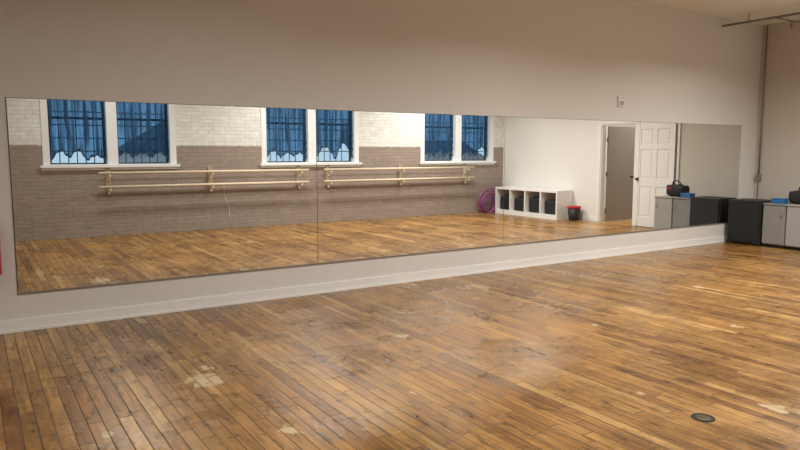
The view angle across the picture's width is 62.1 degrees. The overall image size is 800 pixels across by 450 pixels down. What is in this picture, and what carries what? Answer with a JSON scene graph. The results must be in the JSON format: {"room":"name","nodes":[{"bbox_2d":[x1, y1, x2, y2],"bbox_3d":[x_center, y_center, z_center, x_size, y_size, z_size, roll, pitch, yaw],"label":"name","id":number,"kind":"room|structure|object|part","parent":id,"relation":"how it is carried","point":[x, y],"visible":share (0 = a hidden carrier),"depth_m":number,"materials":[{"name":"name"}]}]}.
{"room":"exercise studio","nodes":[
{"label":"exercise studio","id":0,"kind":"room"},
{"bbox_2d":[0,0,762,320],"bbox_3d":[1.068,-1.243,8.381,19.400,3.700,0.150,-4,7,-33],"label":"wall","id":1,"kind":"structure","parent":0,"point":[560,59],"depth_m":7.37,"materials":[{"name":"white paint"}]},
{"bbox_2d":[0,245,1,274],"bbox_3d":[-3.363,0.139,5.439,0.161,0.555,0.165,1,6,11],"label":"fire extinguisher","id":2,"kind":"object","parent":1,"relation":"attached to","point":[0,245],"visible":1,"depth_m":5.46,"materials":[{"name":"red metal"}]},
{"bbox_2d":[0,235,726,333],"bbox_3d":[-0.303,0.652,7.591,15.620,0.105,0.024,-4,7,-33],"label":"baseboard","id":3,"kind":"structure","parent":1,"relation":"attached to","point":[36,323],"depth_m":7.11,"materials":[{"name":"white paint"}]},
{"bbox_2d":[5,97,741,293],"bbox_3d":[1.290,-0.554,8.504,10.846,1.656,0.014,-4,7,-33],"label":"wall mirror","id":4,"kind":"object","parent":1,"relation":"attached to","point":[104,193],"depth_m":7.08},
{"bbox_2d":[617,96,624,105],"bbox_3d":[3.194,-1.789,9.598,0.130,0.140,0.032,-4,7,-33],"label":"wall thermostat","id":5,"kind":"object","parent":1,"relation":"attached to","point":[620,99],"depth_m":9.58,"materials":[{"name":"white plastic"}]},
{"bbox_2d":[0,242,799,449],"bbox_3d":[2.944,0.962,5.711,19.400,0.100,7.150,-4,7,-33],"label":"floor","id":6,"kind":"structure","parent":0,"point":[620,352],"depth_m":4.72,"materials":[{"name":"brown wood"}]},
{"bbox_2d":[691,413,714,421],"bbox_3d":[1.755,1.114,3.845,0.130,0.005,0.130,-4,7,-33],"label":"floor outlet cover","id":7,"kind":"object","parent":6,"relation":"on","point":[702,417],"visible":1,"depth_m":3.84,"materials":[{"name":"grey metal"}]},
{"bbox_2d":[726,198,770,245],"bbox_3d":[5.896,-0.058,11.135,0.500,0.743,0.571,-4,7,-33],"label":"loudspeaker","id":8,"kind":"object","parent":6,"relation":"on","point":[745,215],"visible":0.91,"depth_m":10.97,"materials":[{"name":"black plastic"}]},
{"bbox_2d":[728,202,759,242],"bbox_3d":[5.692,-0.052,11.008,0.020,0.640,0.505,-4,7,-33],"label":"speaker grille","id":9,"kind":"object","parent":8,"relation":"attached to","point":[743,217],"depth_m":10.99,"materials":[{"name":"black fabric"}]},
{"bbox_2d":[762,202,792,248],"bbox_3d":[6.194,-0.001,10.771,0.570,0.710,0.363,-4,7,-33],"label":"storage cabinet","id":10,"kind":"object","parent":6,"relation":"on","point":[774,214],"visible":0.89,"depth_m":10.62,"materials":[{"name":"grey metal"}]},
{"bbox_3d":[5.983,-0.004,10.633,0.018,0.615,0.343,-4,7,-33],"label":"cabinet door","id":11,"kind":"part","parent":10,"relation":"part of","materials":[{"name":"grey metal"}]},
{"bbox_2d":[771,198,787,203],"bbox_3d":[6.106,-0.389,10.680,0.170,0.079,0.200,-4,7,-33],"label":"plastic box","id":12,"kind":"object","parent":10,"relation":"on","point":[773,200],"visible":1,"depth_m":10.63,"materials":[{"name":"blue plastic"}]},
{"bbox_2d":[785,204,799,250],"bbox_3d":[6.401,0.034,10.454,0.570,0.710,0.383,-4,7,-33],"label":"storage cabinet","id":13,"kind":"object","parent":6,"relation":"on","point":[792,238],"visible":1,"depth_m":10.38,"materials":[{"name":"grey metal"}]},
{"bbox_2d":[789,187,799,203],"bbox_3d":[6.373,-0.482,10.490,0.265,0.300,0.380,-4,7,-33],"label":"duffel bag","id":14,"kind":"object","parent":13,"relation":"on","point":[794,196],"visible":1,"depth_m":10.49,"materials":[{"name":"black fabric"}]},
{"bbox_2d":[633,0,799,24],"bbox_3d":[2.944,-2.840,5.293,19.400,0.150,7.150,-4,7,-33],"label":"ceiling","id":15,"kind":"structure","parent":0,"point":[739,10],"depth_m":10.03,"materials":[{"name":"paint"}]},
{"bbox_2d":[722,12,799,27],"bbox_3d":[7.508,-2.978,8.349,1.218,0.237,6.550,-4,7,-33],"label":"pipe","id":16,"kind":"object","parent":15,"relation":"attached to","point":[797,13],"visible":1,"depth_m":10.27,"materials":[{"name":"metal"}]},
{"bbox_2d":[753,19,799,201],"bbox_3d":[6.713,-1.534,11.028,0.130,3.700,1.520,-4,7,-33],"label":"wall","id":17,"kind":"structure","parent":0,"point":[780,143],"depth_m":11.27,"materials":[{"name":"white paint"}]},
{"bbox_2d":[755,26,767,195],"bbox_3d":[6.271,-1.575,11.539,0.047,3.670,0.080,-4,7,-33],"label":"conduit","id":18,"kind":"object","parent":17,"relation":"attached to","point":[758,176],"visible":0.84,"depth_m":11.49,"materials":[{"name":"metal"}]}
]}

